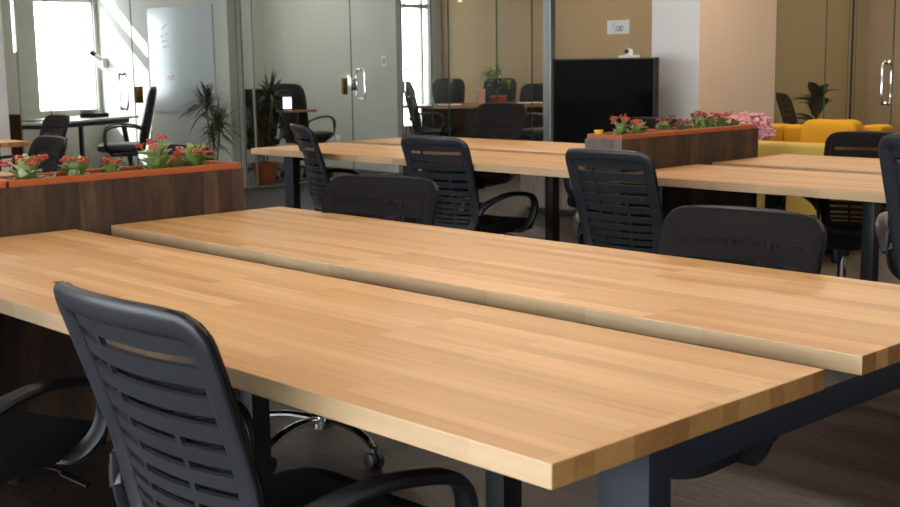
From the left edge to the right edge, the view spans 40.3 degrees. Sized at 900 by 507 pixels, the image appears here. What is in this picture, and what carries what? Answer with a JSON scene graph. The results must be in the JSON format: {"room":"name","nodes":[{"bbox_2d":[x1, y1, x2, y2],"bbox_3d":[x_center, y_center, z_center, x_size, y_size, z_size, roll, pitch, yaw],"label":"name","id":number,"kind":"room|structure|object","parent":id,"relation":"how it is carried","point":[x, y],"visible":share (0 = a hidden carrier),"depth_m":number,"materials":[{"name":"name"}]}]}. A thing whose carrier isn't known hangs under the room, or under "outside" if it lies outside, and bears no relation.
{"room":"open-plan office","nodes":[
{"label":"open-plan office","id":0,"kind":"room"},
{"bbox_2d":[33,0,97,111],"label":"window","id":1,"kind":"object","parent":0,"point":[68,31],"visible":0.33,"depth_m":15.42,"materials":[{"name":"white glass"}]},
{"bbox_2d":[97,0,248,186],"bbox_3d":[-3.147,-2.251,13.621,0.180,2.900,2.730,-9,12,-43],"label":"wall","id":2,"kind":"structure","parent":0,"point":[114,30],"depth_m":13.70,"materials":[{"name":"grey paint"}]},
{"bbox_2d":[12,0,22,140],"bbox_3d":[-3.948,-1.834,10.988,0.130,2.888,0.012,-9,12,-43],"label":"window","id":3,"kind":"structure","parent":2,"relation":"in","point":[12,0],"depth_m":11.06,"materials":[{"name":"clear glass"}]},
{"bbox_2d":[13,0,51,140],"bbox_3d":[-3.790,-1.859,11.135,0.285,2.888,0.012,-9,12,-43],"label":"window","id":4,"kind":"structure","parent":2,"relation":"in","point":[13,0],"depth_m":11.15,"materials":[{"name":"clear glass"}]},
{"bbox_2d":[44,0,137,156],"bbox_3d":[-3.372,-1.927,11.525,0.853,2.888,0.174,-9,12,-43],"label":"door","id":5,"kind":"structure","parent":2,"relation":"in","point":[120,73],"depth_m":11.78,"materials":[{"name":"clear glass"}]},
{"bbox_2d":[89,50,107,67],"bbox_3d":[-4.127,-2.283,14.398,0.198,0.212,0.107,-6,10,-32],"label":"camera","id":6,"kind":"object","parent":2,"relation":"attached to","point":[103,62],"visible":1,"depth_m":14.38,"materials":[{"name":"white paint"}]},
{"bbox_2d":[147,4,216,113],"bbox_3d":[-2.900,-2.088,13.233,0.024,1.130,1.300,-9,12,-43],"label":"whiteboard","id":7,"kind":"object","parent":2,"relation":"attached to","point":[180,38],"visible":0.9,"depth_m":13.21,"materials":[{"name":"white glass"}]},
{"bbox_2d":[130,0,241,167],"bbox_3d":[-2.626,-2.047,12.222,1.188,2.888,0.040,-9,12,-43],"label":"glass wall","id":8,"kind":"structure","parent":2,"relation":"in","point":[138,90],"depth_m":11.91,"materials":[{"name":"clear glass"}]},
{"bbox_2d":[239,0,253,186],"bbox_3d":[-2.104,-2.131,12.709,0.130,2.888,0.012,-9,12,-43],"label":"window","id":9,"kind":"structure","parent":2,"relation":"in","point":[239,0],"depth_m":12.73,"materials":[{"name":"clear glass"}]},
{"bbox_2d":[249,0,258,185],"bbox_3d":[-2.055,-2.133,12.755,0.020,2.900,0.020,-9,12,-43],"label":"trim","id":10,"kind":"structure","parent":2,"relation":"attached to","point":[250,1],"depth_m":12.81,"materials":[{"name":"silver metal"}]},
{"bbox_2d":[275,0,353,184],"bbox_3d":[-1.578,-2.216,13.200,1.300,2.888,0.040,-9,12,-43],"label":"glass wall","id":11,"kind":"structure","parent":2,"relation":"in","point":[344,81],"depth_m":13.63,"materials":[{"name":"clear glass"}]},
{"bbox_2d":[244,172,402,188],"bbox_3d":[-2.252,-0.671,12.774,4.740,0.012,0.060,-9,12,-43],"label":"trim","id":12,"kind":"structure","parent":2,"relation":"attached to","point":[397,172],"depth_m":13.13,"materials":[{"name":"silver metal"}]},
{"bbox_2d":[1,0,441,168],"bbox_3d":[-3.357,-2.520,15.364,10.200,2.900,0.120,-9,12,-43],"label":"wall","id":13,"kind":"structure","parent":0,"point":[25,20],"depth_m":14.44,"materials":[{"name":"grey paint"}]},
{"bbox_2d":[10,0,17,52],"bbox_3d":[-4.938,-2.716,13.825,0.065,0.910,0.060,-9,12,-43],"label":"window","id":14,"kind":"structure","parent":13,"relation":"in","point":[11,2],"depth_m":13.86,"materials":[{"name":"white glass"}]},
{"bbox_2d":[402,0,429,126],"bbox_3d":[-0.592,-2.990,17.942,0.720,2.250,0.060,-9,12,-43],"label":"window","id":15,"kind":"structure","parent":13,"relation":"in","point":[420,5],"depth_m":18.12,"materials":[{"name":"white paint"}]},
{"bbox_2d":[251,161,277,182],"bbox_3d":[-2.029,-0.891,13.485,0.296,0.220,0.296,-9,12,-43],"label":"pot","id":16,"kind":"object","parent":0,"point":[267,170],"depth_m":13.39,"materials":[{"name":"ceramic"}]},
{"bbox_2d":[262,0,404,171],"bbox_3d":[-1.497,-2.525,15.215,0.100,2.900,2.650,-9,12,-43],"label":"wall","id":17,"kind":"structure","parent":0,"point":[307,42],"depth_m":15.01,"materials":[{"name":"grey paint"}]},
{"bbox_2d":[336,135,340,141],"bbox_3d":[-1.381,-1.426,15.197,0.011,0.090,0.086,-9,12,-43],"label":"wall outlet","id":18,"kind":"object","parent":17,"relation":"attached to","point":[338,137],"visible":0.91,"depth_m":15.19,"materials":[{"name":"white plastic"}]},
{"bbox_2d":[350,0,403,174],"bbox_3d":[-0.831,-2.336,13.898,0.743,2.888,0.174,-9,12,-43],"label":"door","id":19,"kind":"structure","parent":17,"relation":"in","point":[354,81],"depth_m":13.76,"materials":[{"name":"clear glass"}]},
{"bbox_2d":[382,56,386,65],"bbox_3d":[-0.771,-2.257,14.397,0.016,0.120,0.086,-9,12,-43],"label":"light switch","id":20,"kind":"object","parent":17,"relation":"attached to","point":[384,58],"visible":1,"depth_m":14.38,"materials":[{"name":"white plastic"}]},
{"bbox_2d":[403,0,432,135],"bbox_3d":[-0.369,-2.358,13.992,0.174,2.888,0.455,-9,12,-43],"label":"door","id":21,"kind":"structure","parent":17,"relation":"in","point":[405,68],"depth_m":14.14,"materials":[{"name":"clear glass"}]},
{"bbox_2d":[0,163,899,506],"bbox_3d":[-0.181,0.326,6.551,18.200,0.100,19.500,-9,12,-43],"label":"floor","id":22,"kind":"structure","parent":0,"point":[850,457],"depth_m":3.93,"materials":[{"name":"brown wood"}]},
{"bbox_2d":[0,0,12,171],"bbox_3d":[-4.038,-1.813,10.904,0.120,2.900,0.100,-9,12,-43],"label":"trim","id":23,"kind":"structure","parent":22,"relation":"on","point":[4,113],"depth_m":10.96,"materials":[{"name":"white paint"}]},
{"bbox_2d":[0,139,29,170],"bbox_3d":[-4.586,-0.506,9.554,1.528,0.750,2.746,-9,12,-43],"label":"desk","id":24,"kind":"object","parent":22,"relation":"on","point":[4,143],"visible":0.44,"depth_m":8.97,"materials":[{"name":"brown wood"}]},
{"bbox_2d":[9,114,22,169],"bbox_3d":[-4.255,-0.867,11.476,0.320,0.860,0.572,-9,12,-43],"label":"base cabinet","id":25,"kind":"object","parent":22,"relation":"on","point":[14,119],"visible":0.21,"depth_m":11.30,"materials":[{"name":"brown wood"}]},
{"bbox_2d":[1,114,69,158],"bbox_3d":[-3.190,-0.555,9.145,0.746,0.930,0.730,2,9,18],"label":"office chair","id":26,"kind":"object","parent":22,"relation":"on","point":[57,124],"visible":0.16,"depth_m":9.29,"materials":[{"name":"black fabric"}]},
{"bbox_2d":[28,135,67,172],"bbox_3d":[-2.365,-0.141,6.444,0.746,0.920,0.730,2,9,19],"label":"office chair","id":27,"kind":"object","parent":22,"relation":"on","point":[55,147],"visible":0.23,"depth_m":6.54,"materials":[{"name":"black plastic"}]},
{"bbox_2d":[0,375,108,487],"bbox_3d":[-1.150,0.407,2.850,0.746,0.910,0.730,-2,9,-6],"label":"office chair","id":28,"kind":"object","parent":22,"relation":"on","point":[30,443],"visible":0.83,"depth_m":2.84,"materials":[{"name":"black fabric"}]},
{"bbox_2d":[21,115,138,165],"bbox_3d":[-4.000,-1.033,12.887,0.720,0.754,1.600,2,9,18],"label":"trestle table","id":29,"kind":"object","parent":22,"relation":"on","point":[75,121],"visible":0.43,"depth_m":13.03,"materials":[{"name":"black laminate"},{"name":"black metal"}]},
{"bbox_2d":[21,119,43,121],"bbox_3d":[-4.197,-1.345,12.422,0.220,0.012,0.300,2,9,18],"label":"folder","id":30,"kind":"object","parent":29,"relation":"on","point":[32,120],"visible":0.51,"depth_m":12.31,"materials":[{"name":"paper"}]},
{"bbox_2d":[79,109,108,117],"bbox_3d":[-3.839,-1.511,13.206,0.210,0.087,0.260,4,10,29],"label":"desk phone","id":31,"kind":"object","parent":29,"relation":"on","point":[84,113],"visible":1,"depth_m":13.11,"materials":[{"name":"black plastic"}]},
{"bbox_2d":[0,168,244,441],"bbox_3d":[-1.269,0.193,4.253,1.216,0.904,0.216,-9,12,-43],"label":"planter box","id":32,"kind":"object","parent":22,"relation":"on","point":[30,352],"visible":0.32,"depth_m":4.10,"materials":[{"name":"brown wood"}]},
{"bbox_2d":[0,180,5,187],"bbox_3d":[-1.596,-0.148,3.892,0.312,0.152,0.204,-9,12,-43],"label":"tray","id":33,"kind":"object","parent":32,"relation":"on","point":[2,183],"visible":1,"depth_m":3.91,"materials":[{"name":"orange plastic"}]},
{"bbox_2d":[0,160,239,187],"bbox_3d":[-1.157,-0.219,4.302,0.877,0.152,0.204,-9,12,-43],"label":"tray","id":34,"kind":"object","parent":32,"relation":"on","point":[127,171],"visible":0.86,"depth_m":4.22,"materials":[{"name":"orange plastic"}]},
{"bbox_2d":[0,153,48,179],"bbox_3d":[-1.401,-0.266,4.040,0.153,0.124,0.160,3,10,25],"label":"succulent","id":35,"kind":"object","parent":34,"relation":"in","point":[24,166],"visible":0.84,"depth_m":4.01,"materials":[{"name":"green plant"}]},
{"bbox_2d":[57,155,90,175],"bbox_3d":[-1.271,-0.280,4.168,0.117,0.108,0.136,-5,10,-25],"label":"succulent","id":36,"kind":"object","parent":34,"relation":"in","point":[77,165],"visible":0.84,"depth_m":4.15,"materials":[{"name":"green plant"}]},
{"bbox_2d":[97,156,121,172],"bbox_3d":[-1.177,-0.290,4.260,0.093,0.097,0.090,-1,9,2],"label":"succulent","id":37,"kind":"object","parent":34,"relation":"in","point":[109,165],"visible":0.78,"depth_m":4.24,"materials":[{"name":"green plant"}]},
{"bbox_2d":[135,133,174,169],"bbox_3d":[-1.042,-0.345,4.375,0.145,0.166,0.130,-1,9,-4],"label":"succulent","id":38,"kind":"object","parent":34,"relation":"in","point":[156,159],"visible":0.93,"depth_m":4.36,"materials":[{"name":"green plant"}]},
{"bbox_2d":[168,155,185,167],"bbox_3d":[-0.999,-0.315,4.439,0.098,0.085,0.094,-5,10,-27],"label":"succulent","id":39,"kind":"object","parent":34,"relation":"in","point":[177,160],"visible":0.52,"depth_m":4.42,"materials":[{"name":"plant"}]},
{"bbox_2d":[172,142,217,165],"bbox_3d":[-0.934,-0.344,4.493,0.155,0.125,0.138,1,9,13],"label":"succulent","id":40,"kind":"object","parent":34,"relation":"in","point":[192,156],"visible":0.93,"depth_m":4.47,"materials":[{"name":"green plant"}]},
{"bbox_2d":[0,171,245,209],"bbox_3d":[-2.293,0.119,5.331,1.528,0.750,2.746,-9,12,-43],"label":"desk","id":41,"kind":"object","parent":22,"relation":"on","point":[2,173],"visible":0.03,"depth_m":6.25,"materials":[{"name":"brown wood"}]},
{"bbox_2d":[97,86,156,166],"bbox_3d":[-3.284,-1.139,12.411,0.674,1.080,0.615,-4,9,-18],"label":"chair","id":42,"kind":"object","parent":22,"relation":"on","point":[115,149],"visible":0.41,"depth_m":12.22,"materials":[{"name":"black leather"}]},
{"bbox_2d":[166,143,212,160],"bbox_3d":[-1.412,0.000,5.417,0.746,0.930,0.730,2,9,17],"label":"office chair","id":43,"kind":"object","parent":22,"relation":"on","point":[171,146],"visible":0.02,"depth_m":5.60,"materials":[{"name":"black fabric"}]},
{"bbox_2d":[176,80,246,160],"bbox_3d":[-2.362,-1.142,12.144,0.758,1.141,0.679,-5,10,-26],"label":"dracaena","id":44,"kind":"object","parent":22,"relation":"on","point":[216,125],"visible":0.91,"depth_m":12.10,"materials":[{"name":"plant"}]},
{"bbox_2d":[245,89,283,178],"bbox_3d":[-2.179,-1.365,13.942,0.615,1.020,0.674,-4,9,-16],"label":"chair","id":45,"kind":"object","parent":22,"relation":"on","point":[248,92],"visible":0.32,"depth_m":13.70,"materials":[{"name":"black fabric"}]},
{"bbox_2d":[53,281,477,506],"bbox_3d":[-0.303,0.482,2.247,0.746,0.922,0.730,1,9,13],"label":"office chair","id":46,"kind":"object","parent":22,"relation":"on","point":[181,436],"visible":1,"depth_m":2.01,"materials":[{"name":"black plastic"}]},
{"bbox_2d":[245,72,307,182],"bbox_3d":[-2.058,-1.394,13.401,0.948,1.241,0.752,-9,12,-43],"label":"dracaena","id":47,"kind":"object","parent":22,"relation":"on","point":[267,169],"visible":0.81,"depth_m":13.37,"materials":[{"name":"plant"}]},
{"bbox_2d":[276,109,316,181],"bbox_3d":[-1.684,-1.192,13.550,0.320,0.785,0.320,-9,12,-43],"label":"side table","id":48,"kind":"object","parent":22,"relation":"on","point":[296,112],"visible":0.59,"depth_m":13.48,"materials":[{"name":"brown wood"}]},
{"bbox_2d":[282,96,292,109],"bbox_3d":[-1.783,-1.656,13.500,0.110,0.150,0.098,-1,9,1],"label":"tablet","id":49,"kind":"object","parent":48,"relation":"on","point":[289,98],"visible":0.95,"depth_m":13.45,"materials":[{"name":"white plastic"}]},
{"bbox_2d":[274,83,335,177],"bbox_3d":[-1.662,-1.417,14.067,0.615,1.070,0.674,5,10,31],"label":"chair","id":50,"kind":"object","parent":22,"relation":"on","point":[296,91],"visible":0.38,"depth_m":13.81,"materials":[{"name":"black fabric"}]},
{"bbox_2d":[289,123,358,211],"bbox_3d":[-0.601,-0.330,7.450,0.746,0.930,0.730,6,11,37],"label":"office chair","id":51,"kind":"object","parent":22,"relation":"on","point":[318,173],"visible":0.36,"depth_m":7.28,"materials":[{"name":"black plastic"}]},
{"bbox_2d":[264,174,438,472],"bbox_3d":[-0.400,0.203,4.166,0.746,0.886,0.730,-1,9,-1],"label":"office chair","id":52,"kind":"object","parent":22,"relation":"on","point":[409,199],"visible":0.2,"depth_m":4.29,"materials":[{"name":"black plastic"}]},
{"bbox_2d":[251,137,584,241],"bbox_3d":[0.222,-0.258,7.493,1.528,0.750,2.746,-9,12,-43],"label":"desk","id":53,"kind":"object","parent":22,"relation":"on","point":[538,158],"visible":0.32,"depth_m":7.28,"materials":[{"name":"brown wood"}]},
{"bbox_2d":[403,81,454,135],"bbox_3d":[-0.235,-1.587,15.047,0.674,1.060,0.615,0,9,3],"label":"chair","id":54,"kind":"object","parent":22,"relation":"on","point":[438,130],"visible":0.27,"depth_m":14.85,"materials":[{"name":"black fabric"}]},
{"bbox_2d":[430,0,449,136],"bbox_3d":[-0.115,-2.320,13.726,0.012,2.888,0.275,-9,12,-43],"label":"window","id":55,"kind":"structure","parent":22,"relation":"on","point":[430,0],"depth_m":13.77,"materials":[{"name":"clear glass"}]},
{"bbox_2d":[432,78,464,102],"bbox_3d":[-0.007,-1.933,17.273,0.615,1.050,0.674,-2,9,-6],"label":"chair","id":56,"kind":"object","parent":22,"relation":"on","point":[440,86],"visible":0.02,"depth_m":17.45,"materials":[{"name":"black fabric"}]},
{"bbox_2d":[0,206,899,506],"bbox_3d":[-0.248,0.421,3.193,1.528,0.750,2.746,-9,12,-43],"label":"desk","id":57,"kind":"object","parent":22,"relation":"on","point":[550,403],"visible":0.92,"depth_m":2.46,"materials":[{"name":"brown wood"}]},
{"bbox_2d":[401,135,538,235],"bbox_3d":[0.123,-0.220,6.790,0.746,0.896,0.730,1,9,9],"label":"office chair","id":58,"kind":"object","parent":22,"relation":"on","point":[445,160],"visible":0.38,"depth_m":6.56,"materials":[{"name":"black plastic"}]},
{"bbox_2d":[448,0,496,136],"bbox_3d":[0.241,-2.267,13.354,0.012,2.888,0.740,-9,12,-43],"label":"window","id":59,"kind":"structure","parent":22,"relation":"on","point":[448,0],"depth_m":13.59,"materials":[{"name":"clear glass"}]},
{"bbox_2d":[404,102,542,140],"bbox_3d":[0.402,-1.521,15.568,2.000,0.750,1.040,-1,9,1],"label":"meeting table","id":60,"kind":"object","parent":22,"relation":"on","point":[461,116],"visible":0.36,"depth_m":15.28,"materials":[{"name":"brown wood"}]},
{"bbox_2d":[477,89,485,103],"bbox_3d":[0.395,-1.979,15.476,0.118,0.183,0.118,-9,12,-43],"label":"paper cup","id":61,"kind":"object","parent":60,"relation":"on","point":[480,92],"visible":0.94,"depth_m":15.43,"materials":[{"name":"beige"}]},
{"bbox_2d":[480,63,512,102],"bbox_3d":[0.580,-2.145,15.496,0.461,0.500,0.275,0,9,9],"label":"bonsai","id":62,"kind":"object","parent":60,"relation":"on","point":[501,98],"visible":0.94,"depth_m":15.46,"materials":[{"name":"plant"}]},
{"bbox_2d":[470,102,526,234],"bbox_3d":[0.148,-0.537,8.507,0.746,0.990,0.730,1,9,13],"label":"office chair","id":63,"kind":"object","parent":22,"relation":"on","point":[499,120],"visible":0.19,"depth_m":8.58,"materials":[{"name":"black plastic"}]},
{"bbox_2d":[483,78,516,101],"bbox_3d":[0.647,-1.889,16.927,0.615,1.050,0.674,0,9,8],"label":"chair","id":64,"kind":"object","parent":22,"relation":"on","point":[491,89],"visible":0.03,"depth_m":17.10,"materials":[{"name":"black fabric"}]},
{"bbox_2d":[496,0,531,180],"bbox_3d":[0.673,-2.203,12.902,0.012,2.888,0.503,-9,12,-43],"label":"window","id":65,"kind":"structure","parent":22,"relation":"on","point":[496,0],"depth_m":12.79,"materials":[{"name":"clear glass"}]},
{"bbox_2d":[519,83,542,126],"bbox_3d":[0.991,-1.754,16.251,0.615,0.980,0.674,5,11,33],"label":"chair","id":66,"kind":"object","parent":22,"relation":"on","point":[525,93],"visible":0.06,"depth_m":16.41,"materials":[{"name":"black fabric"}]},
{"bbox_2d":[521,113,542,139],"bbox_3d":[1.135,-1.461,14.069,0.674,1.070,0.615,5,11,33],"label":"chair","id":67,"kind":"object","parent":22,"relation":"on","point":[538,131],"visible":0.08,"depth_m":13.94,"materials":[{"name":"black fabric"}]},
{"bbox_2d":[532,38,532,140],"bbox_3d":[0.914,-2.168,12.650,0.012,2.888,0.183,-9,12,-43],"label":"window","id":68,"kind":"structure","parent":22,"relation":"on","point":[532,38],"depth_m":12.79,"materials":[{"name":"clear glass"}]},
{"bbox_2d":[543,0,554,141],"bbox_3d":[1.015,-2.147,12.546,0.080,2.900,0.100,-9,12,-43],"label":"trim","id":69,"kind":"structure","parent":22,"relation":"on","point":[547,4],"depth_m":12.55,"materials":[{"name":"silver metal"}]},
{"bbox_2d":[520,174,577,214],"bbox_3d":[1.268,-0.576,10.242,0.482,0.499,1.440,-9,12,-43],"label":"media console","id":70,"kind":"object","parent":22,"relation":"on","point":[534,184],"visible":0.17,"depth_m":10.44,"materials":[{"name":"grey wood"}]},
{"bbox_2d":[553,57,658,143],"bbox_3d":[1.268,-1.206,10.091,0.264,0.789,1.068,-9,12,-43],"label":"television","id":71,"kind":"object","parent":70,"relation":"on","point":[587,92],"visible":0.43,"depth_m":10.08,"materials":[{"name":"black plastic"}]},
{"bbox_2d":[619,48,639,57],"bbox_3d":[1.435,-1.607,9.839,0.071,0.075,0.170,-9,12,-43],"label":"webcam","id":72,"kind":"object","parent":71,"relation":"on","point":[628,52],"visible":1,"depth_m":9.81,"materials":[{"name":"white paint"}]},
{"bbox_2d":[565,148,663,253],"bbox_3d":[0.906,-0.041,5.552,0.746,0.900,0.730,1,9,13],"label":"office chair","id":73,"kind":"object","parent":22,"relation":"on","point":[616,192],"visible":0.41,"depth_m":5.34,"materials":[{"name":"black plastic"}]},
{"bbox_2d":[563,117,677,243],"bbox_3d":[1.095,-0.415,7.927,0.746,0.900,0.730,1,9,13],"label":"office chair","id":74,"kind":"object","parent":22,"relation":"on","point":[651,122],"visible":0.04,"depth_m":8.03,"materials":[{"name":"black plastic"}]},
{"bbox_2d":[585,128,757,212],"bbox_3d":[1.159,-0.168,6.328,1.160,0.904,0.226,-9,12,-43],"label":"planter box","id":75,"kind":"object","parent":22,"relation":"on","point":[707,148],"visible":0.31,"depth_m":6.22,"materials":[{"name":"brown wood"}]},
{"bbox_2d":[587,130,675,139],"bbox_3d":[0.893,-0.519,6.024,0.427,0.152,0.214,-9,12,-43],"label":"tray","id":76,"kind":"object","parent":75,"relation":"on","point":[647,133],"visible":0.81,"depth_m":5.92,"materials":[{"name":"orange plastic"}]},
{"bbox_2d":[594,130,602,133],"bbox_3d":[0.720,-0.566,5.951,0.044,0.065,0.045,-9,12,-43],"label":"cup","id":77,"kind":"object","parent":76,"relation":"in","point":[595,131],"visible":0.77,"depth_m":5.93,"materials":[{"name":"yellow ceramic"}]},
{"bbox_2d":[610,114,629,134],"bbox_3d":[0.827,-0.607,5.948,0.114,0.137,0.118,5,11,35],"label":"succulent","id":78,"kind":"object","parent":76,"relation":"in","point":[621,129],"visible":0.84,"depth_m":5.93,"materials":[{"name":"green plant"}]},
{"bbox_2d":[630,119,648,133],"bbox_3d":[0.926,-0.608,6.044,0.098,0.110,0.094,-2,9,-9],"label":"succulent","id":79,"kind":"object","parent":76,"relation":"in","point":[636,128],"visible":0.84,"depth_m":6.03,"materials":[{"name":"green plant"}]},
{"bbox_2d":[647,124,756,134],"bbox_3d":[1.312,-0.587,6.415,0.708,0.152,0.214,-9,12,-43],"label":"tray","id":80,"kind":"object","parent":75,"relation":"on","point":[740,126],"visible":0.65,"depth_m":6.33,"materials":[{"name":"orange plastic"}]},
{"bbox_2d":[654,115,675,129],"bbox_3d":[1.082,-0.640,6.188,0.095,0.122,0.105,-2,9,-9],"label":"succulent","id":81,"kind":"object","parent":80,"relation":"in","point":[663,125],"visible":0.77,"depth_m":6.17,"materials":[{"name":"green plant"}]},
{"bbox_2d":[674,118,691,129],"bbox_3d":[1.189,-0.645,6.286,0.105,0.096,0.110,-6,10,-28],"label":"succulent","id":82,"kind":"object","parent":80,"relation":"in","point":[682,124],"visible":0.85,"depth_m":6.27,"materials":[{"name":"plant"}]},
{"bbox_2d":[689,110,705,128],"bbox_3d":[1.288,-0.677,6.383,0.091,0.133,0.108,-7,11,-35],"label":"succulent","id":83,"kind":"object","parent":80,"relation":"in","point":[697,119],"visible":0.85,"depth_m":6.36,"materials":[{"name":"green plant"}]},
{"bbox_2d":[702,113,718,127],"bbox_3d":[1.368,-0.681,6.452,0.095,0.114,0.092,-3,9,-15],"label":"succulent","id":84,"kind":"object","parent":80,"relation":"on","point":[709,121],"visible":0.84,"depth_m":6.43,"materials":[{"name":"green plant"}]},
{"bbox_2d":[710,111,732,126],"bbox_3d":[1.449,-0.696,6.521,0.111,0.121,0.120,5,11,35],"label":"succulent","id":85,"kind":"object","parent":80,"relation":"in","point":[721,120],"visible":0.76,"depth_m":6.50,"materials":[{"name":"green plant"}]},
{"bbox_2d":[728,119,739,125],"bbox_3d":[1.531,-0.689,6.610,0.077,0.077,0.084,-5,10,-26],"label":"succulent","id":86,"kind":"object","parent":80,"relation":"in","point":[734,122],"visible":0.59,"depth_m":6.59,"materials":[{"name":"green plant"}]},
{"bbox_2d":[574,205,826,479],"bbox_3d":[0.568,0.352,3.111,0.746,0.886,0.730,1,9,10],"label":"office chair","id":87,"kind":"object","parent":22,"relation":"on","point":[750,236],"visible":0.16,"depth_m":3.22,"materials":[{"name":"black plastic"}]},
{"bbox_2d":[656,154,885,281],"bbox_3d":[2.248,0.050,5.325,1.528,0.750,2.746,-9,12,-43],"label":"desk","id":88,"kind":"object","parent":22,"relation":"on","point":[813,176],"visible":0.59,"depth_m":5.61,"materials":[{"name":"brown wood"}]},
{"bbox_2d":[776,93,803,123],"bbox_3d":[3.383,-1.028,11.463,0.730,0.950,0.746,-6,10,-31],"label":"office chair","id":89,"kind":"object","parent":22,"relation":"on","point":[784,102],"visible":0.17,"depth_m":11.33,"materials":[{"name":"black fabric"}]},
{"bbox_2d":[792,82,836,119],"bbox_3d":[3.521,-1.148,11.936,0.438,1.040,0.560,1,9,10],"label":"plant","id":90,"kind":"object","parent":22,"relation":"on","point":[815,99],"visible":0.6,"depth_m":11.81,"materials":[{"name":"green plant"}]},
{"bbox_2d":[757,123,892,220],"bbox_3d":[2.486,-0.496,8.672,1.220,0.790,1.250,-9,12,-43],"label":"sofa","id":91,"kind":"object","parent":22,"relation":"on","point":[786,140],"visible":0.16,"depth_m":8.12,"materials":[{"name":"yellow fabric"}]},
{"bbox_2d":[799,119,862,142],"bbox_3d":[2.716,-0.766,8.777,0.420,0.382,0.260,6,11,38],"label":"sofa cushion","id":92,"kind":"object","parent":91,"relation":"on","point":[814,130],"visible":0.42,"depth_m":8.73,"materials":[{"name":"yellow fabric"}]},
{"bbox_2d":[773,131,899,282],"bbox_3d":[2.079,-0.185,6.435,0.746,0.876,0.730,0,9,4],"label":"office chair","id":93,"kind":"object","parent":22,"relation":"on","point":[841,219],"visible":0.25,"depth_m":6.60,"materials":[{"name":"black plastic"}]},
{"bbox_2d":[875,133,899,421],"bbox_3d":[1.822,0.093,4.180,0.746,1.030,0.730,1,9,13],"label":"office chair","id":94,"kind":"object","parent":22,"relation":"on","point":[889,145],"visible":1,"depth_m":4.15,"materials":[{"name":"black plastic"}]},
{"bbox_3d":[1.936,-0.306,8.040,0.320,0.625,0.320,-9,12,-43],"label":"side table","id":95,"kind":"object","parent":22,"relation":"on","visible":0},
{"bbox_2d":[727,111,775,140],"bbox_3d":[1.947,-0.769,7.958,0.335,0.315,0.168,0,9,3],"label":"flower vase","id":96,"kind":"object","parent":95,"relation":"on","point":[766,130],"visible":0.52,"depth_m":7.92,"materials":[{"name":"pink plant"}]},
{"bbox_3d":[5.327,-0.085,8.282,0.060,0.012,8.500,-9,12,-43],"label":"trim","id":97,"kind":"structure","parent":22,"relation":"on","visible":0},
{"bbox_2d":[774,2,826,122],"bbox_3d":[2.994,-1.860,10.475,0.012,2.888,0.471,-9,12,-43],"label":"window","id":98,"kind":"structure","parent":97,"relation":"on","point":[777,2],"depth_m":10.60,"materials":[{"name":"clear glass"}]},
{"bbox_2d":[823,0,850,118],"bbox_3d":[3.230,-1.825,10.228,0.012,2.888,0.205,-9,12,-43],"label":"window","id":99,"kind":"structure","parent":97,"relation":"on","point":[827,0],"depth_m":10.26,"materials":[{"name":"clear glass"}]},
{"bbox_2d":[848,0,854,118],"bbox_3d":[3.324,-1.805,10.132,0.024,2.900,0.012,-9,12,-43],"label":"trim","id":100,"kind":"structure","parent":97,"relation":"on","point":[853,3],"depth_m":10.16,"materials":[{"name":"black metal"}]},
{"bbox_2d":[853,0,894,119],"bbox_3d":[3.457,-1.791,9.991,0.174,2.888,0.325,-9,12,-43],"label":"door","id":101,"kind":"structure","parent":97,"relation":"on","point":[888,103],"depth_m":9.96,"materials":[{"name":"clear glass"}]},
{"bbox_2d":[890,0,895,124],"bbox_3d":[5.041,-1.557,8.335,0.012,2.888,4.268,-9,12,-43],"label":"window","id":102,"kind":"structure","parent":97,"relation":"on","point":[895,0],"depth_m":9.90,"materials":[{"name":"clear glass"}]},
{"bbox_2d":[490,95,506,102],"bbox_3d":[0.616,-1.947,15.519,0.230,0.100,0.230,-9,12,-43],"label":"pot","id":103,"kind":"object","parent":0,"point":[501,98],"depth_m":15.45,"materials":[{"name":"ceramic"}]},
{"bbox_2d":[441,0,899,141],"bbox_3d":[6.293,-2.096,11.703,0.150,2.900,18.500,-9,12,-43],"label":"wall","id":104,"kind":"structure","parent":0,"point":[580,25],"depth_m":16.55,"materials":[{"name":"beige paint"}]},
{"bbox_2d":[607,20,628,33],"bbox_3d":[1.625,-2.191,11.871,0.004,0.130,0.274,-9,12,-43],"label":"paper sign","id":105,"kind":"object","parent":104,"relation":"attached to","point":[613,26],"visible":1,"depth_m":11.87,"materials":[{"name":"white paper"}]},
{"bbox_2d":[652,0,777,125],"bbox_3d":[2.259,-1.836,10.432,1.150,2.900,0.474,-9,12,-43],"label":"wall column","id":106,"kind":"structure","parent":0,"point":[719,56],"depth_m":10.14,"materials":[{"name":"white paint"}]},
{"bbox_2d":[775,0,869,125],"bbox_3d":[3.384,-2.155,12.363,3.165,2.900,0.100,-9,12,-43],"label":"wall","id":107,"kind":"structure","parent":0,"point":[801,29],"depth_m":12.77,"materials":[{"name":"clear glass"},{"name":"metal"}]},
{"bbox_2d":[553,0,553,58],"bbox_3d":[1.778,-2.040,11.747,0.012,2.888,2.100,-9,12,-43],"label":"window","id":108,"kind":"structure","parent":107,"relation":"in","point":[553,0],"depth_m":12.48,"materials":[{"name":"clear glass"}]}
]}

